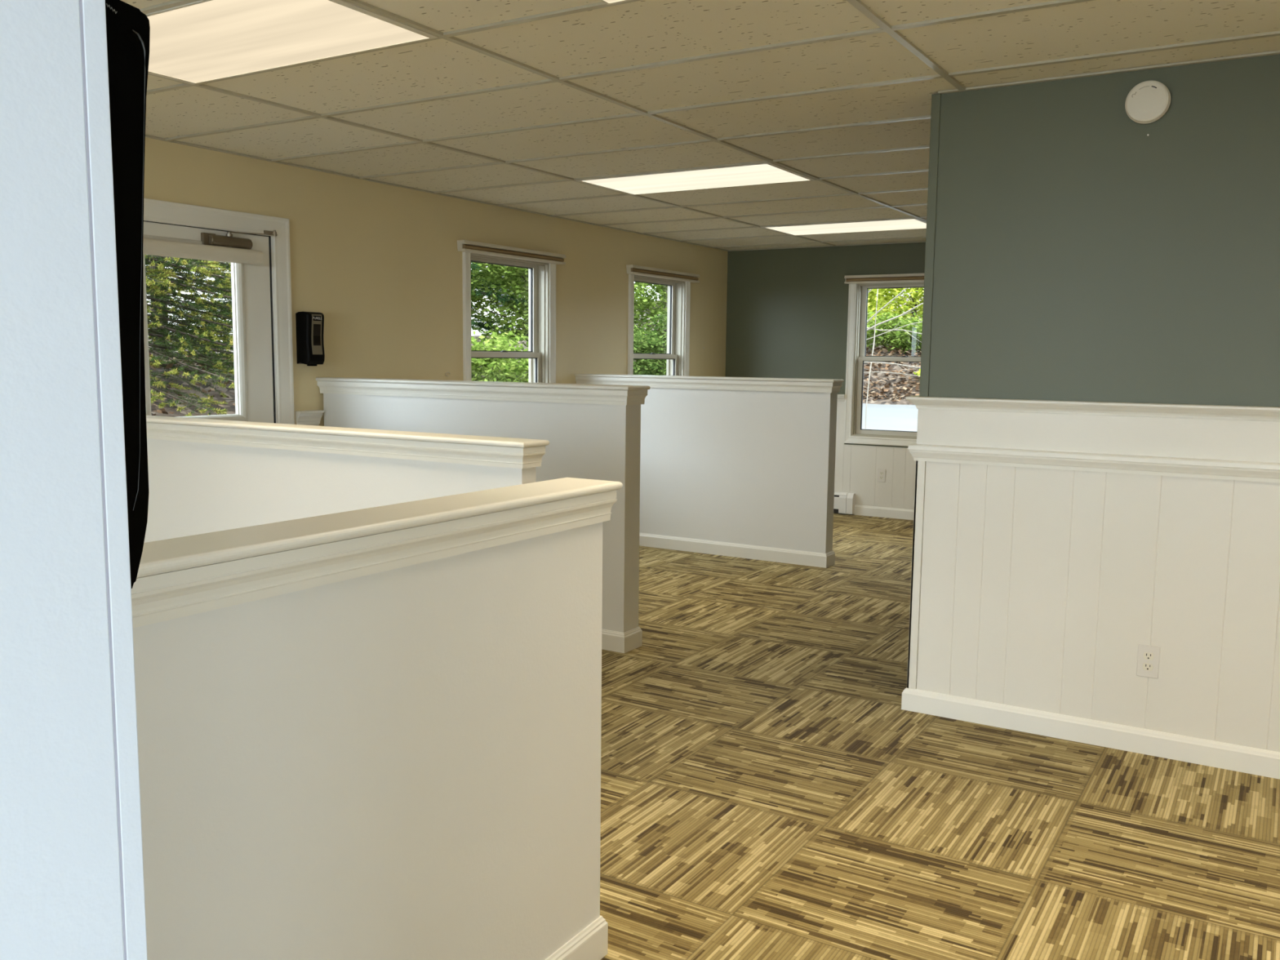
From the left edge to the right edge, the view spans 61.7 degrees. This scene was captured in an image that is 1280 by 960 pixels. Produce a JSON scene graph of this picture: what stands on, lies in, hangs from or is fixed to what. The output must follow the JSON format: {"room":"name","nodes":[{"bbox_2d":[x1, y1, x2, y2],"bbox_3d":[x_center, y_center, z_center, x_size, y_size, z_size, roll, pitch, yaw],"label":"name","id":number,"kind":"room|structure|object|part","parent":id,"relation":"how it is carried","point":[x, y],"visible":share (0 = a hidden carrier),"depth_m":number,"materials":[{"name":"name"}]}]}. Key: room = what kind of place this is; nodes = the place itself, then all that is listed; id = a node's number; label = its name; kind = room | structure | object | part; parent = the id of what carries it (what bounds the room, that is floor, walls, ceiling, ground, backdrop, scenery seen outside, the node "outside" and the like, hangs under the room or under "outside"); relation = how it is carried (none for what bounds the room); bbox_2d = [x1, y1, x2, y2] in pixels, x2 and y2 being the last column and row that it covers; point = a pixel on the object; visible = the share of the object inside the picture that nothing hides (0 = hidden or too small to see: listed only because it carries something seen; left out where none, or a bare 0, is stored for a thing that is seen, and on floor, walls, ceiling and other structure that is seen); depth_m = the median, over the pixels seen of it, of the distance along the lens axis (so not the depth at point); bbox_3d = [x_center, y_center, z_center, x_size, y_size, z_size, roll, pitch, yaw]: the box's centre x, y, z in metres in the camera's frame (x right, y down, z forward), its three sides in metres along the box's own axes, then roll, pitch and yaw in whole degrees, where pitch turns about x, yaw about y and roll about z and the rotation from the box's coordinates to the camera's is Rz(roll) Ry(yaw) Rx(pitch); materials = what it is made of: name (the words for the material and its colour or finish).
{"room":"office","nodes":[
{"label":"office","id":0,"kind":"room"},
{"bbox_2d":[0,0,147,959],"bbox_3d":[-1.067,0.244,-0.477,0.340,2.359,2.581,5,8,31],"label":"wall","id":1,"kind":"structure","parent":0,"point":[72,883],"depth_m":0.48,"materials":[{"name":"white paint"}]},
{"bbox_2d":[105,0,150,588],"bbox_3d":[-0.342,-0.099,0.599,0.151,0.313,0.064,5,8,31],"label":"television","id":2,"kind":"object","parent":1,"relation":"attached to","point":[127,28],"visible":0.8,"depth_m":0.57,"materials":[{"name":"black plastic"}]},
{"bbox_2d":[143,415,549,542],"bbox_3d":[-1.431,0.335,4.173,2.567,1.104,0.138,5,8,31],"label":"wall","id":3,"kind":"structure","parent":0,"point":[206,475],"depth_m":3.99,"materials":[{"name":"paint"}]},
{"bbox_3d":[-1.426,-0.162,4.115,2.549,0.067,0.120,5,8,31],"label":"crown moulding","id":4,"kind":"part","parent":3,"relation":"part of","materials":[{"name":"white wood"}]},
{"bbox_2d":[131,477,622,959],"bbox_3d":[-0.761,0.661,1.415,0.154,1.104,2.492,5,8,31],"label":"wall","id":5,"kind":"structure","parent":0,"point":[374,733],"depth_m":1.82,"materials":[{"name":"paint"}]},
{"bbox_3d":[-0.756,0.165,1.357,0.136,0.067,2.474,5,8,31],"label":"crown moulding","id":6,"kind":"part","parent":5,"relation":"part of","materials":[{"name":"white wood"}]},
{"bbox_3d":[-0.767,1.162,1.472,0.117,0.094,2.455,5,8,31],"label":"baseboard","id":7,"kind":"part","parent":5,"relation":"part of","materials":[{"name":"white wood"}]},
{"bbox_2d":[143,137,728,426],"bbox_3d":[-2.208,-0.438,5.315,0.210,2.359,11.325,5,8,31],"label":"wall","id":8,"kind":"structure","parent":0,"point":[381,264],"depth_m":6.44,"materials":[{"name":"beige paint"}]},
{"bbox_2d":[142,198,294,424],"bbox_3d":[-2.227,-0.298,5.328,0.183,2.078,1.122,5,8,31],"label":"door","id":9,"kind":"structure","parent":8,"relation":"in","point":[261,295],"depth_m":5.52,"materials":[{"name":"white wood"}]},
{"bbox_3d":[-2.177,-0.718,5.241,0.025,0.897,0.584,5,8,31],"label":"lite frame","id":10,"kind":"part","parent":9,"relation":"part of","materials":[{"name":"white plastic"}]},
{"bbox_2d":[142,238,263,265],"bbox_3d":[-2.145,-1.104,5.173,0.060,0.074,0.747,5,8,31],"label":"door blind","id":11,"kind":"object","parent":9,"relation":"attached to","point":[150,246],"visible":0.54,"depth_m":5.17,"materials":[{"name":"white fabric"}]},
{"bbox_3d":[-2.205,-0.720,5.258,0.030,0.897,0.584,5,8,31],"label":"lite frame","id":12,"kind":"part","parent":9,"relation":"part of","materials":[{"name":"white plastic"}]},
{"bbox_2d":[200,230,277,248],"bbox_3d":[-1.982,-1.218,5.380,0.115,0.106,0.435,5,8,31],"label":"door closer","id":13,"kind":"object","parent":9,"relation":"attached to","point":[207,238],"depth_m":5.32,"materials":[{"name":"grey metal"}]},
{"bbox_3d":[-2.117,-1.181,5.253,0.022,0.058,0.072,5,8,31],"label":"mounting plate","id":14,"kind":"part","parent":13,"relation":"part of","materials":[{"name":"brown metal"}]},
{"bbox_3d":[-1.953,-1.243,5.401,0.251,0.009,0.015,-5,9,-40],"label":"arm","id":15,"kind":"part","parent":13,"relation":"part of","materials":[{"name":"silver metal"}]},
{"bbox_3d":[-1.800,-0.341,5.843,0.050,0.074,0.162,5,8,31],"label":"chair rail","id":16,"kind":"part","parent":8,"relation":"part of","materials":[{"name":"white wood"}]},
{"bbox_2d":[295,311,324,365],"bbox_3d":[-1.774,-0.760,5.779,0.103,0.289,0.114,5,8,31],"label":"soap dispenser","id":17,"kind":"object","parent":8,"relation":"attached to","point":[309,325],"visible":1,"depth_m":5.74,"materials":[{"name":"black plastic"}]},
{"bbox_3d":[-1.735,-0.782,5.752,0.009,0.214,0.068,5,8,31],"label":"panel","id":18,"kind":"part","parent":17,"relation":"part of","materials":[{"name":"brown plastic"}]},
{"bbox_2d":[462,252,555,382],"bbox_3d":[-0.941,-0.847,7.366,0.180,1.462,0.990,5,8,31],"label":"window","id":19,"kind":"structure","parent":8,"relation":"in","point":[540,354],"depth_m":7.65,"materials":[{"name":"white wood"}]},
{"bbox_3d":[-0.968,-1.173,7.348,0.035,0.651,0.831,5,8,31],"label":"sash","id":20,"kind":"part","parent":19,"relation":"part of","materials":[{"name":"white plastic"}]},
{"bbox_3d":[-0.940,-0.539,7.399,0.031,0.683,0.831,5,8,31],"label":"sash","id":21,"kind":"part","parent":19,"relation":"part of","materials":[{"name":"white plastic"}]},
{"bbox_2d":[457,240,565,264],"bbox_3d":[-0.845,-1.533,7.237,0.066,0.069,1.095,5,8,31],"label":"roller blind","id":22,"kind":"object","parent":19,"relation":"attached to","point":[464,246],"visible":1,"depth_m":7.15,"materials":[{"name":"beige fabric"}]},
{"bbox_3d":[-0.844,-1.506,7.239,0.060,0.015,1.095,5,8,31],"label":"rail","id":23,"kind":"part","parent":22,"relation":"part of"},
{"bbox_2d":[462,244,564,262],"bbox_3d":[-0.842,-1.529,7.236,0.044,0.028,1.071,5,8,31],"label":"rolled shade","id":24,"kind":"object","parent":19,"relation":"attached to","point":[494,250],"depth_m":7.19,"materials":[{"name":"beige fabric"}]},
{"bbox_2d":[627,274,690,376],"bbox_3d":[0.102,-1.030,9.053,0.180,1.462,0.987,5,8,31],"label":"window","id":25,"kind":"structure","parent":8,"relation":"in","point":[678,304],"depth_m":9.34,"materials":[{"name":"white wood"}]},
{"bbox_3d":[0.074,-1.356,9.035,0.035,0.651,0.828,5,8,31],"label":"sash","id":26,"kind":"part","parent":25,"relation":"part of","materials":[{"name":"white plastic"}]},
{"bbox_3d":[0.102,-0.723,9.086,0.031,0.683,0.828,5,8,31],"label":"sash","id":27,"kind":"part","parent":25,"relation":"part of","materials":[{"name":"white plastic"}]},
{"bbox_2d":[626,264,700,282],"bbox_3d":[0.209,-1.719,8.943,0.066,0.069,1.107,5,8,31],"label":"roller blind","id":28,"kind":"object","parent":25,"relation":"attached to","point":[631,268],"visible":1,"depth_m":8.85,"materials":[{"name":"beige fabric"}]},
{"bbox_3d":[0.210,-1.692,8.945,0.060,0.015,1.107,5,8,31],"label":"rail","id":29,"kind":"part","parent":28,"relation":"part of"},
{"bbox_2d":[631,268,698,280],"bbox_3d":[0.212,-1.714,8.941,0.044,0.028,1.083,5,8,31],"label":"rolled shade","id":30,"kind":"object","parent":25,"relation":"attached to","point":[654,273],"depth_m":8.90,"materials":[{"name":"beige fabric"}]},
{"bbox_2d":[315,377,650,653],"bbox_3d":[-0.878,0.116,5.517,2.041,1.243,0.195,5,8,31],"label":"wall","id":31,"kind":"structure","parent":0,"point":[592,431],"depth_m":5.09,"materials":[{"name":"paint"}]},
{"bbox_3d":[-0.872,-0.450,5.452,2.023,0.067,0.177,5,8,31],"label":"crown moulding","id":32,"kind":"part","parent":31,"relation":"part of","materials":[{"name":"white wood"}]},
{"bbox_3d":[-0.885,0.686,5.583,2.004,0.094,0.158,5,8,31],"label":"baseboard","id":33,"kind":"part","parent":31,"relation":"part of","materials":[{"name":"white wood"}]},
{"bbox_2d":[120,0,1279,251],"bbox_3d":[0.579,-1.442,3.484,6.740,0.122,11.665,5,8,31],"label":"ceiling","id":34,"kind":"structure","parent":0,"point":[513,104],"depth_m":4.05,"materials":[{"name":"tile"}]},
{"bbox_2d":[146,0,438,84],"bbox_3d":[-1.291,-1.391,3.385,1.199,0.007,0.590,5,8,31],"label":"recessed light","id":35,"kind":"object","parent":34,"relation":"in","point":[202,41],"visible":0.7,"depth_m":3.32,"materials":[{"name":"white plastic"}]},
{"bbox_2d":[599,0,631,4],"bbox_3d":[0.007,-1.286,2.594,0.590,0.007,0.590,5,8,31],"label":"recessed light","id":36,"kind":"object","parent":34,"relation":"in","point":[606,2],"visible":1,"depth_m":2.97,"materials":[{"name":"white plastic"}]},
{"bbox_2d":[604,0,622,3],"bbox_3d":[0.007,-1.286,2.594,0.569,0.006,0.569,5,8,31],"label":"diffuser","id":37,"kind":"object","parent":36,"relation":"attached to","point":[605,1],"depth_m":2.97,"materials":[{"name":"white plastic"}]},
{"bbox_2d":[575,162,815,195],"bbox_3d":[0.304,-1.672,5.967,1.199,0.007,0.590,5,8,31],"label":"recessed light","id":38,"kind":"object","parent":34,"relation":"in","point":[769,172],"visible":1,"depth_m":5.94,"materials":[{"name":"white plastic"}]},
{"bbox_2d":[760,217,926,235],"bbox_3d":[1.581,-1.896,8.032,1.199,0.007,0.590,5,8,31],"label":"recessed light","id":39,"kind":"object","parent":34,"relation":"in","point":[916,223],"visible":0.78,"depth_m":8.01,"materials":[{"name":"white plastic"}]},
{"bbox_2d":[574,373,844,568],"bbox_3d":[0.413,-0.112,7.613,2.071,1.243,0.185,5,8,31],"label":"wall","id":40,"kind":"structure","parent":0,"point":[737,467],"depth_m":7.38,"materials":[{"name":"paint"}]},
{"bbox_3d":[0.419,-0.677,7.548,2.053,0.067,0.167,5,8,31],"label":"crown moulding","id":41,"kind":"part","parent":40,"relation":"part of","materials":[{"name":"white wood"}]},
{"bbox_3d":[0.406,0.459,7.679,2.034,0.094,0.148,5,8,31],"label":"baseboard","id":42,"kind":"part","parent":40,"relation":"part of","materials":[{"name":"white wood"}]},
{"bbox_3d":[0.413,-0.097,7.615,2.008,1.213,0.122,5,8,31],"label":"panel","id":43,"kind":"part","parent":40,"relation":"part of","materials":[{"name":"paint"}]},
{"bbox_2d":[724,242,925,519],"bbox_3d":[3.490,-0.743,8.511,6.560,2.359,0.210,5,8,31],"label":"wall","id":44,"kind":"structure","parent":0,"point":[787,309],"depth_m":9.55,"materials":[{"name":"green paint"}]},
{"bbox_3d":[1.298,-0.759,9.769,1.198,0.074,0.050,5,8,31],"label":"chair rail","id":45,"kind":"part","parent":44,"relation":"part of","materials":[{"name":"white wood"}]},
{"bbox_2d":[833,492,854,514],"bbox_3d":[1.340,0.165,9.826,1.298,0.181,0.056,5,8,31],"label":"baseboard heater","id":46,"kind":"object","parent":44,"relation":"attached to","point":[844,502],"visible":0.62,"depth_m":9.51,"materials":[{"name":"white metal"}]},
{"bbox_2d":[834,492,846,495],"bbox_3d":[1.315,0.087,9.836,1.235,0.022,0.050,5,8,31],"label":"hood","id":47,"kind":"object","parent":46,"relation":"attached to","point":[835,493],"depth_m":9.54,"materials":[{"name":"white metal"}]},
{"bbox_3d":[3.513,0.394,8.547,6.400,0.092,0.013,5,8,31],"label":"baseboard","id":48,"kind":"part","parent":44,"relation":"part of","materials":[{"name":"white wood"}]},
{"bbox_2d":[877,468,885,482],"bbox_3d":[2.112,-0.039,9.363,0.070,0.114,0.008,5,8,31],"label":"wall outlet","id":49,"kind":"object","parent":44,"relation":"attached to","point":[881,473],"visible":1,"depth_m":9.36,"materials":[{"name":"white plastic"}]},
{"bbox_2d":[843,281,924,446],"bbox_3d":[2.283,-1.028,9.241,0.990,1.462,0.180,5,8,31],"label":"window","id":50,"kind":"structure","parent":44,"relation":"in","point":[854,433],"depth_m":9.40,"materials":[{"name":"white wood"}]},
{"bbox_3d":[2.277,-0.720,9.273,0.831,0.683,0.031,5,8,31],"label":"sash","id":51,"kind":"part","parent":50,"relation":"part of","materials":[{"name":"white plastic"}]},
{"bbox_3d":[2.306,-1.354,9.234,0.831,0.651,0.035,5,8,31],"label":"sash","id":52,"kind":"part","parent":50,"relation":"part of","materials":[{"name":"white plastic"}]},
{"bbox_2d":[844,273,924,284],"bbox_3d":[2.239,-1.711,9.075,1.042,0.069,0.066,5,8,31],"label":"roller blind","id":53,"kind":"object","parent":44,"relation":"attached to","point":[901,277],"visible":0.62,"depth_m":9.14,"materials":[{"name":"beige fabric"}]},
{"bbox_3d":[2.238,-1.684,9.077,1.042,0.015,0.060,5,8,31],"label":"rail","id":54,"kind":"part","parent":53,"relation":"part of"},
{"bbox_2d":[845,276,924,281],"bbox_3d":[2.237,-1.706,9.073,1.018,0.028,0.044,5,8,31],"label":"rolled shade","id":55,"kind":"object","parent":44,"relation":"attached to","point":[847,278],"depth_m":9.14,"materials":[{"name":"beige fabric"}]},
{"bbox_2d":[600,512,1279,959],"bbox_3d":[0.551,1.035,3.770,6.740,0.150,11.665,5,8,31],"label":"floor","id":56,"kind":"structure","parent":0,"point":[769,792],"depth_m":3.31,"materials":[{"name":"carpet"}]},
{"bbox_2d":[901,53,1279,779],"bbox_3d":[2.379,-0.165,3.400,3.068,2.359,0.222,5,8,31],"label":"wall","id":57,"kind":"structure","parent":0,"point":[1095,452],"depth_m":3.77,"materials":[{"name":"grey paint"}]},
{"bbox_3d":[2.361,0.962,3.534,3.005,0.088,0.172,5,8,31],"label":"baseboard","id":58,"kind":"part","parent":57,"relation":"part of","materials":[{"name":"white wood"}]},
{"bbox_3d":[2.374,-0.200,3.399,3.055,0.048,0.222,5,8,31],"label":"cap rail","id":59,"kind":"part","parent":57,"relation":"part of","materials":[{"name":"white wood"}]},
{"bbox_3d":[2.372,-0.010,3.421,3.027,0.066,0.194,5,8,31],"label":"chair rail","id":60,"kind":"part","parent":57,"relation":"part of","materials":[{"name":"white wood"}]},
{"bbox_2d":[1124,80,1170,124],"bbox_3d":[1.705,-1.270,3.598,0.140,0.140,0.038,5,8,31],"label":"smoke detector","id":61,"kind":"object","parent":57,"relation":"attached to","point":[1147,102],"visible":1,"depth_m":3.58,"materials":[{"name":"beige plastic"}]},
{"bbox_2d":[1136,644,1159,678],"bbox_3d":[1.788,0.638,3.766,0.070,0.114,0.008,5,8,31],"label":"wall outlet","id":62,"kind":"object","parent":57,"relation":"attached to","point":[1148,656],"visible":1,"depth_m":3.76,"materials":[{"name":"white plastic"}]},
{"bbox_2d":[1142,662,1153,671],"bbox_3d":[1.786,0.658,3.767,0.034,0.026,0.002,5,8,31],"label":"socket","id":63,"kind":"object","parent":62,"relation":"attached to","point":[1146,666],"depth_m":3.77,"materials":[{"name":"grey plastic"}]},
{"bbox_2d":[1142,652,1154,660],"bbox_3d":[1.787,0.619,3.762,0.034,0.026,0.002,5,8,31],"label":"socket","id":64,"kind":"object","parent":62,"relation":"attached to","point":[1146,655],"depth_m":3.76,"materials":[{"name":"grey plastic"}]},
{"label":"outside","id":65,"kind":"structure","parent":0,"visible":0},
{"bbox_2d":[148,296,923,417],"bbox_3d":[2.551,-2.626,16.584,64.000,4.665,70.000,5,8,31],"label":"stone wall","id":66,"kind":"structure","parent":65,"point":[228,406],"depth_m":11.13,"materials":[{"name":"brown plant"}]},
{"bbox_2d":[144,254,233,359],"bbox_3d":[-6.817,-5.610,15.094,5.061,8.397,5.267,0,7,-5],"label":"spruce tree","id":67,"kind":"object","parent":66,"relation":"on","point":[176,298],"visible":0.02,"depth_m":14.68,"materials":[{"name":"green plant"}]},
{"bbox_2d":[144,254,235,416],"bbox_3d":[-5.228,-3.335,9.913,5.168,5.419,5.060,4,7,27],"label":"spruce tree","id":68,"kind":"object","parent":66,"relation":"on","point":[175,286],"visible":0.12,"depth_m":9.99,"materials":[{"name":"green plant"}]},
{"bbox_2d":[145,260,528,342],"bbox_3d":[-8.755,-7.955,34.500,9.400,8.450,15.500,5,8,31],"label":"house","id":69,"kind":"structure","parent":66,"relation":"on","point":[477,333],"depth_m":33.50,"materials":[{"name":"white"}]},
{"bbox_2d":[155,262,528,350],"bbox_3d":[-4.109,-5.604,15.270,5.798,8.200,4.983,5,8,31],"label":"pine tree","id":70,"kind":"object","parent":66,"relation":"on","point":[500,297],"visible":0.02,"depth_m":14.90,"materials":[{"name":"green plant"}]},
{"bbox_2d":[471,262,527,345],"bbox_3d":[-4.279,-5.533,22.572,6.181,6.133,6.243,0,7,-7],"label":"leafy tree","id":71,"kind":"object","parent":66,"relation":"on","point":[491,314],"visible":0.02,"depth_m":22.57,"materials":[{"name":"green plant"}]},
{"bbox_2d":[471,262,528,368],"bbox_3d":[-1.507,-2.941,15.248,3.260,3.101,3.134,5,8,31],"label":"leafy tree","id":72,"kind":"object","parent":66,"relation":"on","point":[515,276],"visible":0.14,"depth_m":14.86,"materials":[{"name":"green plant"}]},
{"bbox_2d":[471,324,528,382],"bbox_3d":[-1.787,-1.202,12.378,1.995,1.201,2.351,5,8,31],"label":"shrub","id":73,"kind":"object","parent":66,"relation":"on","point":[511,373],"visible":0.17,"depth_m":11.97,"materials":[{"name":"green plant"}]},
{"bbox_2d":[148,343,921,416],"bbox_3d":[1.321,-1.156,14.439,10.461,1.697,21.807,7,9,44],"label":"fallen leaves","id":74,"kind":"object","parent":66,"relation":"on","point":[884,349],"visible":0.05,"depth_m":20.54,"materials":[{"name":"brown plant"}]},
{"bbox_2d":[633,284,666,350],"bbox_3d":[0.421,-5.825,24.582,6.429,6.589,6.618,-3,8,-30],"label":"leafy tree","id":75,"kind":"object","parent":66,"relation":"on","point":[652,284],"visible":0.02,"depth_m":24.21,"materials":[{"name":"green plant"}]},
{"bbox_2d":[633,311,666,375],"bbox_3d":[0.281,-1.518,16.115,2.221,2.034,1.885,-5,9,-41],"label":"shrub","id":76,"kind":"object","parent":66,"relation":"on","point":[657,366],"visible":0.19,"depth_m":15.55,"materials":[{"name":"green plant"}]},
{"bbox_2d":[633,281,667,375],"bbox_3d":[0.397,-3.290,18.399,4.370,4.220,3.980,0,7,-5],"label":"leafy tree","id":77,"kind":"object","parent":66,"relation":"on","point":[641,305],"visible":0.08,"depth_m":17.72,"materials":[{"name":"green plant"}]},
{"bbox_2d":[865,288,878,429],"bbox_3d":[3.272,-3.031,14.856,0.036,5.252,0.252,6,8,37],"label":"vine","id":78,"kind":"object","parent":66,"relation":"on","point":[877,289],"visible":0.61,"depth_m":14.99,"materials":[{"name":"green plant"}]},
{"bbox_2d":[867,288,911,319],"bbox_3d":[5.708,-6.724,30.880,6.660,5.319,5.552,4,7,26],"label":"leafy tree","id":79,"kind":"object","parent":66,"relation":"on","point":[872,291],"visible":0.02,"depth_m":30.36,"materials":[{"name":"green plant"}]},
{"bbox_2d":[863,288,923,376],"bbox_3d":[5.289,-4.079,19.718,2.929,5.103,0.301,7,9,42],"label":"bare tree","id":80,"kind":"object","parent":66,"relation":"on","point":[898,295],"visible":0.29,"depth_m":20.24,"materials":[{"name":"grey plant"}]},
{"bbox_2d":[866,309,922,355],"bbox_3d":[5.775,-3.024,22.438,2.923,1.054,1.847,5,8,31],"label":"bush","id":81,"kind":"object","parent":66,"relation":"on","point":[900,338],"visible":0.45,"depth_m":22.31,"materials":[{"name":"green plant"}]},
{"bbox_2d":[866,287,924,342],"bbox_3d":[6.422,-4.926,24.544,5.418,4.406,4.434,1,7,7],"label":"leafy tree","id":82,"kind":"object","parent":66,"relation":"on","point":[914,297],"visible":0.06,"depth_m":24.24,"materials":[{"name":"green plant"}]},
{"bbox_2d":[909,368,920,379],"bbox_3d":[5.524,-1.953,20.423,0.767,0.610,0.550,5,8,31],"label":"seedling","id":83,"kind":"object","parent":66,"relation":"on","point":[917,373],"visible":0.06,"depth_m":20.55,"materials":[{"name":"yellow plant"}]},
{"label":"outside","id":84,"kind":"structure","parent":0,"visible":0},
{"bbox_2d":[862,403,918,431],"bbox_3d":[7.280,-0.203,12.523,19.390,0.651,10.175,5,8,31],"label":"road","id":85,"kind":"structure","parent":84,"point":[878,416],"depth_m":17.84,"materials":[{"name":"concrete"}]}
]}

